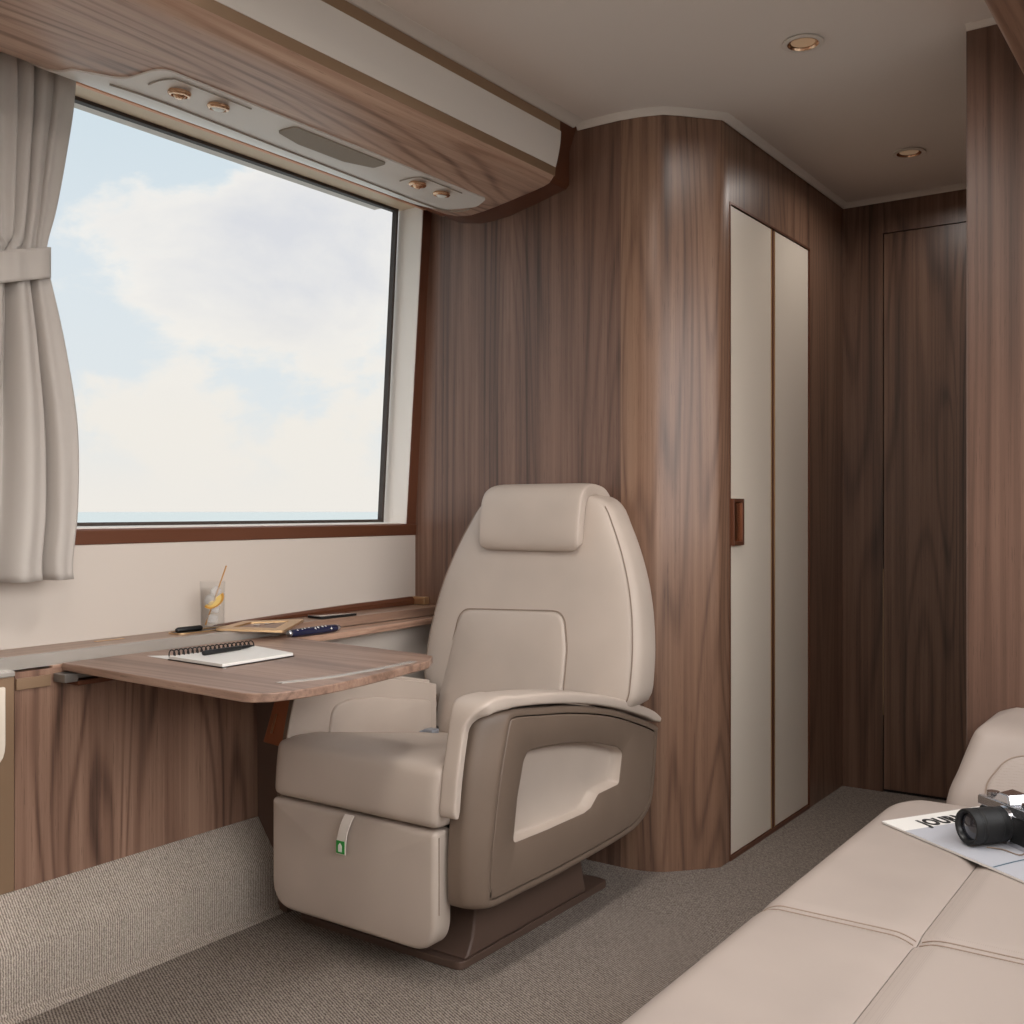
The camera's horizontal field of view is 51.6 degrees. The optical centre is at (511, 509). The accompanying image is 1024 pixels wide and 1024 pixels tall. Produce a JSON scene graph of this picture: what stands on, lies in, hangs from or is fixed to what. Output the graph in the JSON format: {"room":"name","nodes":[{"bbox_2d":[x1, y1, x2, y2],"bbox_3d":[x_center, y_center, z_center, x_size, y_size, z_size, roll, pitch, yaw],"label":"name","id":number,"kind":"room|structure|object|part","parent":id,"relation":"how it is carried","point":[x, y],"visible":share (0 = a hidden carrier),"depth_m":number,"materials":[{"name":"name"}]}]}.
{"room":"luxury bus interior","nodes":[
{"label":"luxury bus interior","id":0,"kind":"room"},
{"bbox_2d":[0,535,414,649],"bbox_3d":[-1.415,0.294,2.376,0.195,0.412,3.467,0,0,35],"label":"wall","id":1,"kind":"structure","parent":0,"point":[115,590],"depth_m":2.96,"materials":[{"name":"beige paint"}]},
{"bbox_2d":[0,596,435,677],"bbox_3d":[-1.242,0.340,2.254,0.228,0.076,3.466,0,0,35],"label":"ledge","id":2,"kind":"object","parent":1,"relation":"attached to","point":[53,656],"visible":0.66,"depth_m":2.88,"materials":[{"name":"brown wood"}]},
{"bbox_3d":[-1.348,0.365,2.045,0.024,0.013,0.802,0,0,35],"label":"trim","id":3,"kind":"part","parent":2,"relation":"part of","materials":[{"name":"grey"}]},
{"bbox_2d":[168,626,221,633],"bbox_3d":[-0.844,0.328,2.899,0.060,0.003,0.210,0,0,35],"label":"cup holder","id":4,"kind":"object","parent":2,"relation":"on","point":[207,629],"visible":0.56,"depth_m":2.87,"materials":[{"name":"brown wood"}]},
{"bbox_2d":[175,625,202,632],"bbox_3d":[-0.870,0.321,2.856,0.015,0.015,0.085,0,0,35],"label":"stick","id":5,"kind":"object","parent":4,"relation":"in","point":[197,627],"visible":1,"depth_m":2.85,"materials":[{"name":"black plastic"}]},
{"bbox_3d":[-0.825,0.262,2.921,0.069,0.132,0.069,0,0,35],"label":"tumbler","id":6,"kind":"object","parent":4,"relation":"on","visible":0},
{"bbox_2d":[204,593,223,608],"bbox_3d":[-0.819,0.250,2.916,0.052,0.043,0.011,0,0,0],"label":"lemon wedge","id":7,"kind":"object","parent":6,"relation":"in","point":[219,599],"visible":1,"depth_m":2.91,"materials":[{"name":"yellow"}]},
{"bbox_2d":[205,566,226,624],"bbox_3d":[-0.816,0.235,2.920,0.061,0.164,0.004,0,0,-1],"label":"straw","id":8,"kind":"object","parent":6,"relation":"in","point":[225,566],"visible":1,"depth_m":2.92,"materials":[{"name":"brown wood"}]},
{"bbox_2d":[54,636,432,702],"bbox_3d":[-0.571,0.380,2.506,0.734,0.052,0.683,0,0,35],"label":"folding table","id":9,"kind":"object","parent":2,"relation":"attached to","point":[316,668],"visible":0.92,"depth_m":2.37,"materials":[{"name":"brown wood"}]},
{"bbox_3d":[-0.843,0.400,2.716,0.048,0.012,0.620,0,0,35],"label":"support rail","id":10,"kind":"part","parent":9,"relation":"part of","materials":[{"name":"brown wood"}]},
{"bbox_2d":[150,655,226,668],"bbox_3d":[-0.727,0.355,2.518,0.321,0.001,0.117,0,0,40],"label":"loose paper","id":11,"kind":"object","parent":9,"relation":"on","point":[165,656],"visible":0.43,"depth_m":2.56,"materials":[{"name":"white paper"}]},
{"bbox_2d":[168,640,293,667],"bbox_3d":[-0.663,0.343,2.547,0.221,0.024,0.266,0,0,35],"label":"notebook","id":12,"kind":"object","parent":9,"relation":"on","point":[254,654],"visible":0.78,"depth_m":2.51,"materials":[{"name":"white paper"}]},
{"bbox_2d":[202,645,254,654],"bbox_3d":[-0.688,0.339,2.583,0.012,0.012,0.170,0,0,31],"label":"ballpoint pen","id":13,"kind":"object","parent":12,"relation":"on","point":[239,647],"visible":1,"depth_m":2.56,"materials":[{"name":"black plastic"}]},
{"bbox_2d":[216,619,303,632],"bbox_3d":[-0.709,0.330,3.002,0.172,0.017,0.267,0,0,5],"label":"tray","id":14,"kind":"object","parent":2,"relation":"on","point":[278,626],"visible":1,"depth_m":2.98,"materials":[{"name":"brown wood"}]},
{"bbox_2d":[239,622,285,627],"bbox_3d":[-0.708,0.330,3.001,0.108,0.007,0.168,0,0,5],"label":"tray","id":15,"kind":"object","parent":14,"relation":"on","point":[241,624],"depth_m":3.00,"materials":[{"name":"beige paper"}]},
{"bbox_2d":[286,624,340,636],"bbox_3d":[-0.567,0.346,3.045,0.026,0.024,0.200,0,0,35],"label":"pen","id":16,"kind":"object","parent":2,"relation":"on","point":[308,631],"visible":1,"depth_m":3.03,"materials":[{"name":"blue paint"}]},
{"bbox_3d":[-0.595,0.316,3.358,0.020,0.027,0.856,0,0,35],"label":"rail","id":17,"kind":"part","parent":2,"relation":"part of","materials":[{"name":"brown metal"}]},
{"bbox_2d":[308,612,356,618],"bbox_3d":[-0.555,0.325,3.277,0.070,0.008,0.154,0,0,39],"label":"phone","id":18,"kind":"object","parent":2,"relation":"on","point":[335,614],"visible":1,"depth_m":3.26,"materials":[{"name":"black metal"}]},
{"bbox_2d":[74,81,431,544],"bbox_3d":[-1.058,-0.506,2.737,0.205,1.188,2.467,0,0,35],"label":"window","id":19,"kind":"structure","parent":1,"relation":"in","point":[407,296],"depth_m":3.66,"materials":[{"name":"brown metal"}]},
{"bbox_2d":[0,52,78,582],"bbox_3d":[-1.207,-0.444,2.311,0.086,1.218,0.569,0,0,35],"label":"curtain","id":20,"kind":"object","parent":19,"relation":"hanging from","point":[39,441],"visible":0.98,"depth_m":2.43,"materials":[{"name":"beige fabric"}]},
{"bbox_3d":[-1.093,0.067,2.761,0.121,0.042,2.467,0,0,35],"label":"sill rail","id":21,"kind":"part","parent":19,"relation":"part of","materials":[{"name":"brown wood"}]},
{"bbox_3d":[-0.978,-1.048,2.686,0.015,0.028,2.377,0,0,35],"label":"head rail","id":22,"kind":"part","parent":19,"relation":"part of","materials":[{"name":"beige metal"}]},
{"bbox_3d":[-0.358,-0.491,3.723,0.166,1.158,0.047,0,0,35],"label":"casing","id":23,"kind":"part","parent":19,"relation":"part of","materials":[{"name":"brown metal"}]},
{"bbox_2d":[12,615,436,890],"bbox_3d":[-0.807,0.733,3.113,0.345,0.735,1.562,0,0,35],"label":"wall","id":24,"kind":"structure","parent":0,"point":[104,772],"depth_m":2.60,"materials":[{"name":"brown wood"}]},
{"bbox_2d":[0,677,13,894],"bbox_3d":[-1.400,0.613,2.083,0.156,0.480,0.804,0,0,35],"label":"cabinet","id":25,"kind":"object","parent":24,"relation":"attached to","point":[6,684],"visible":1,"depth_m":2.36,"materials":[{"name":"brown"}]},
{"bbox_3d":[-1.318,0.481,2.071,0.008,0.178,0.678,0,0,35],"label":"door","id":26,"kind":"part","parent":25,"relation":"part of","materials":[{"name":"beige paint"}]},
{"bbox_2d":[15,674,50,689],"bbox_3d":[-1.087,0.391,2.406,0.006,0.026,0.082,0,0,35],"label":"trim","id":27,"kind":"structure","parent":24,"relation":"attached to","point":[43,680],"depth_m":2.40,"materials":[{"name":"brown wood"}]},
{"bbox_2d":[0,817,283,1023],"bbox_3d":[-1.555,0.977,1.949,0.416,0.247,2.608,0,0,35],"label":"baseboard","id":28,"kind":"structure","parent":24,"relation":"attached to","point":[62,936],"depth_m":2.54,"materials":[{"name":"carpet"}]},
{"bbox_2d":[74,103,380,209],"bbox_3d":[-1.405,-1.153,2.369,0.220,0.127,3.467,0,0,35],"label":"wall","id":29,"kind":"structure","parent":0,"point":[77,106],"depth_m":3.24,"materials":[{"name":"beige"}]},
{"bbox_2d":[0,0,576,223],"bbox_3d":[-1.045,-1.081,2.116,0.639,0.269,3.466,0,0,35],"label":"upper cabinet","id":30,"kind":"object","parent":29,"relation":"attached to","point":[332,87],"visible":1,"depth_m":2.58,"materials":[{"name":"brown wood"}]},
{"bbox_2d":[207,101,229,112],"bbox_3d":[-0.700,-0.960,2.528,0.053,0.018,0.054,0,0,35],"label":"light","id":31,"kind":"object","parent":30,"relation":"on","point":[212,106],"depth_m":2.52,"materials":[{"name":"white"}]},
{"bbox_3d":[-0.607,-1.008,2.883,0.360,0.102,1.365,0,0,35],"label":"service panel","id":32,"kind":"part","parent":30,"relation":"part of","materials":[{"name":"beige plastic"}]},
{"bbox_2d":[279,126,384,167],"bbox_3d":[-0.480,-0.965,2.832,0.067,0.015,0.357,0,0,35],"label":"speaker grille","id":33,"kind":"object","parent":30,"relation":"attached to","point":[310,138],"depth_m":2.82,"materials":[{"name":"grey"}]},
{"bbox_3d":[-0.829,-1.114,1.902,0.039,0.108,3.363,0,0,35],"label":"flap door","id":34,"kind":"part","parent":30,"relation":"part of","materials":[{"name":"beige"}]},
{"bbox_2d":[433,190,449,197],"bbox_3d":[-0.215,-0.960,3.224,0.053,0.018,0.054,0,0,35],"label":"light","id":35,"kind":"object","parent":30,"relation":"on","point":[436,193],"depth_m":3.21,"materials":[{"name":"white"}]},
{"bbox_2d":[17,786,946,1023],"bbox_3d":[-0.023,1.125,1.970,2.900,0.050,5.600,0,0,35],"label":"floor","id":36,"kind":"structure","parent":0,"point":[600,960],"depth_m":2.55,"materials":[{"name":"carpet"}]},
{"bbox_2d":[257,700,291,912],"bbox_3d":[-0.631,0.752,2.905,0.181,0.685,0.046,0,0,35],"label":"post","id":37,"kind":"object","parent":36,"relation":"on","point":[271,716],"visible":0.29,"depth_m":2.92,"materials":[{"name":"brown wood"}]},
{"bbox_2d":[274,483,660,969],"bbox_3d":[-0.111,0.509,2.950,0.775,1.180,1.008,0,0,35],"label":"armchair","id":38,"kind":"object","parent":36,"relation":"on","point":[446,834],"visible":0.99,"depth_m":2.75,"materials":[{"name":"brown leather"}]},
{"bbox_2d":[275,726,449,827],"bbox_3d":[-0.173,0.671,2.861,0.544,0.177,0.764,0,0,35],"label":"seat cushion","id":39,"kind":"object","parent":38,"relation":"on","point":[327,776],"depth_m":2.58,"materials":[{"name":"beige leather"}]},
{"bbox_3d":[-0.146,1.090,2.969,0.553,0.020,0.705,0,0,35],"label":"plate","id":40,"kind":"part","parent":38,"relation":"part of","materials":[{"name":"brown"}]},
{"bbox_3d":[0.080,0.346,3.224,0.773,0.787,0.338,0,0,35],"label":"backrest","id":41,"kind":"part","parent":38,"relation":"part of","materials":[{"name":"beige leather"}]},
{"bbox_3d":[0.179,0.694,2.761,0.016,0.405,0.822,0,0,35],"label":"panel","id":42,"kind":"part","parent":38,"relation":"part of","materials":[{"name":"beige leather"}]},
{"bbox_2d":[621,115,842,871],"bbox_3d":[0.832,-0.059,3.744,0.265,2.317,1.353,0,0,35],"label":"wardrobe","id":43,"kind":"object","parent":36,"relation":"on","point":[732,262],"visible":1,"depth_m":3.30,"materials":[{"name":"brown wood"}]},
{"bbox_2d":[735,502,738,541],"bbox_3d":[0.705,0.038,3.357,0.016,0.124,0.059,0,0,35],"label":"door handle","id":44,"kind":"object","parent":43,"relation":"on","point":[736,503],"depth_m":3.36,"materials":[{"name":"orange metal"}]},
{"bbox_3d":[0.712,0.038,3.356,0.016,0.148,0.082,0,0,35],"label":"handle","id":45,"kind":"part","parent":43,"relation":"part of","materials":[{"name":"brown metal"}]},
{"bbox_3d":[0.774,0.064,3.475,0.022,2.044,0.348,0,0,35],"label":"door","id":46,"kind":"part","parent":43,"relation":"part of","materials":[{"name":"beige paint"}]},
{"bbox_3d":[0.870,0.067,3.631,0.056,2.066,0.730,0,0,35],"label":"frame trim","id":47,"kind":"part","parent":43,"relation":"part of","materials":[{"name":"brown metal"}]},
{"bbox_3d":[0.875,0.064,3.619,0.024,2.044,0.003,0,0,35],"label":"edge trim","id":48,"kind":"part","parent":43,"relation":"part of","materials":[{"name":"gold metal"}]},
{"bbox_3d":[0.892,0.064,3.643,0.024,2.044,0.003,0,0,35],"label":"edge trim","id":49,"kind":"part","parent":43,"relation":"part of","materials":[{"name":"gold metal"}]},
{"bbox_3d":[0.988,0.064,3.781,0.022,2.044,0.332,0,0,35],"label":"door","id":50,"kind":"part","parent":43,"relation":"part of","materials":[{"name":"beige paint"}]},
{"bbox_3d":[1.179,-0.059,4.093,0.073,2.317,0.383,0,0,35],"label":"post","id":51,"kind":"part","parent":43,"relation":"part of","materials":[{"name":"brown wood"}]},
{"bbox_2d":[622,708,1023,1023],"bbox_3d":[0.691,0.792,1.401,0.916,0.616,2.588,0,0,35],"label":"sofa","id":52,"kind":"object","parent":36,"relation":"on","point":[892,926],"visible":0.91,"depth_m":1.62,"materials":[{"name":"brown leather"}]},
{"bbox_3d":[0.713,0.743,1.197,0.646,0.171,2.280,0,0,35],"label":"seat","id":53,"kind":"part","parent":52,"relation":"part of","materials":[{"name":"leather"}]},
{"bbox_2d":[882,806,1023,882],"bbox_3d":[0.976,0.653,2.080,0.289,0.005,0.443,0,0,-19],"label":"magazine","id":54,"kind":"object","parent":52,"relation":"on","point":[938,829],"visible":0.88,"depth_m":2.07,"materials":[{"name":"white paper"}]},
{"bbox_2d":[907,823,1023,880],"bbox_3d":[0.985,0.651,2.053,0.289,0.001,0.356,0,0,-19],"label":"picture","id":55,"kind":"object","parent":54,"relation":"on","point":[944,836],"depth_m":2.03,"materials":[{"name":"grey"}]},
{"bbox_2d":[955,789,1023,855],"bbox_3d":[0.942,0.602,2.059,0.124,0.099,0.161,0,0,-14],"label":"film camera","id":56,"kind":"object","parent":54,"relation":"on","point":[1000,816],"visible":1,"depth_m":2.04,"materials":[{"name":"black plastic"}]},
{"bbox_3d":[0.888,0.614,2.055,0.007,0.051,0.051,0,0,-14],"label":"glass","id":57,"kind":"part","parent":56,"relation":"part of","materials":[{"name":"grey glass"}]},
{"bbox_3d":[0.978,0.583,2.078,0.040,0.019,0.142,0,0,-14],"label":"plate","id":58,"kind":"part","parent":56,"relation":"part of","materials":[{"name":"silver metal"}]},
{"bbox_3d":[0.950,0.621,2.017,0.087,0.062,0.038,0,0,35],"label":"strap cord","id":59,"kind":"part","parent":56,"relation":"part of","materials":[{"name":"brown plastic"}]},
{"bbox_3d":[0.978,0.646,2.078,0.040,0.009,0.142,0,0,-14],"label":"plate","id":60,"kind":"part","parent":56,"relation":"part of","materials":[{"name":"silver metal"}]},
{"bbox_3d":[1.382,0.642,2.294,0.810,0.316,0.332,0,0,35],"label":"arm","id":61,"kind":"part","parent":52,"relation":"part of","materials":[{"name":"leather"}]},
{"bbox_2d":[378,0,992,201],"bbox_3d":[-0.023,-1.242,1.970,2.900,0.050,5.600,0,0,35],"label":"ceiling","id":62,"kind":"structure","parent":0,"point":[886,77],"depth_m":2.90,"materials":[{"name":"white paint"}]},
{"bbox_2d":[782,34,823,52],"bbox_3d":[0.756,-1.213,2.755,0.106,0.007,0.106,0,0,35],"label":"recessed light","id":63,"kind":"object","parent":62,"relation":"in","point":[800,43],"visible":1,"depth_m":2.75,"materials":[{"name":"gold metal"}]},
{"bbox_2d":[893,147,925,158],"bbox_3d":[1.348,-1.213,3.599,0.106,0.007,0.106,0,0,35],"label":"recessed light","id":64,"kind":"object","parent":62,"relation":"in","point":[909,152],"visible":1,"depth_m":3.60,"materials":[{"name":"gold metal"}]},
{"bbox_2d":[415,24,1023,866],"bbox_3d":[0.748,-0.059,2.984,2.800,2.317,0.068,0,0,35],"label":"wall","id":65,"kind":"structure","parent":0,"point":[522,369],"depth_m":3.33,"materials":[{"name":"brown wood"}]},
{"bbox_2d":[346,0,582,127],"bbox_3d":[-0.779,-1.209,1.912,0.040,0.016,3.437,0,0,35],"label":"trim","id":66,"kind":"structure","parent":65,"relation":"attached to","point":[376,8],"depth_m":2.83,"materials":[{"name":"beige"}]},
{"bbox_2d":[576,106,965,208],"bbox_3d":[1.139,-1.208,3.763,2.028,0.018,0.821,0,0,-13],"label":"trim","id":67,"kind":"structure","parent":65,"relation":"attached to","point":[726,117],"depth_m":3.47,"materials":[{"name":"beige"}]},
{"bbox_2d":[966,32,966,749],"bbox_3d":[1.161,-0.059,2.690,0.002,2.317,0.062,0,0,35],"label":"trim","id":68,"kind":"structure","parent":65,"relation":"attached to","point":[966,32],"depth_m":2.67,"materials":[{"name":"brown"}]},
{"bbox_2d":[965,17,996,31],"bbox_3d":[1.198,-1.210,2.618,0.144,0.014,0.014,0,0,35],"label":"trim","id":69,"kind":"structure","parent":65,"relation":"attached to","point":[989,21],"depth_m":2.64,"materials":[{"name":"beige"}]},
{"bbox_2d":[843,189,965,791],"bbox_3d":[1.753,-0.059,3.955,1.170,2.317,0.050,0,0,35],"label":"wall","id":70,"kind":"structure","parent":0,"point":[865,227],"depth_m":4.18,"materials":[{"name":"brown wood"}]},
{"bbox_2d":[884,222,963,799],"bbox_3d":[1.850,0.010,3.894,0.940,2.180,0.038,0,0,35],"label":"trim","id":71,"kind":"structure","parent":70,"relation":"attached to","point":[887,790],"depth_m":4.08,"materials":[{"name":"black wood"}]},
{"bbox_2d":[883,222,965,797],"bbox_3d":[1.836,0.006,3.873,0.940,2.164,0.014,0,0,35],"label":"door","id":72,"kind":"structure","parent":70,"relation":"in","point":[924,571],"depth_m":4.05,"materials":[{"name":"brown wood"}]},
{"bbox_3d":[0.888,-0.058,0.745,0.040,2.317,3.439,0,0,35],"label":"wall","id":73,"kind":"structure","parent":0,"visible":0},
{"bbox_2d":[984,0,1023,73],"bbox_3d":[0.574,-1.088,0.964,0.717,0.256,3.438,0,0,35],"label":"upper cabinet","id":74,"kind":"object","parent":73,"relation":"attached to","point":[1008,15],"visible":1,"depth_m":2.17,"materials":[{"name":"brown wood"}]},
{"label":"outside","id":75,"kind":"structure","parent":0,"visible":0},
{"bbox_2d":[77,512,377,522],"bbox_3d":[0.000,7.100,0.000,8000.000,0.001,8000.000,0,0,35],"label":"sea","id":76,"kind":"structure","parent":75,"point":[82,516],"depth_m":1157.95,"materials":[{"name":"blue liquid"}]}
]}

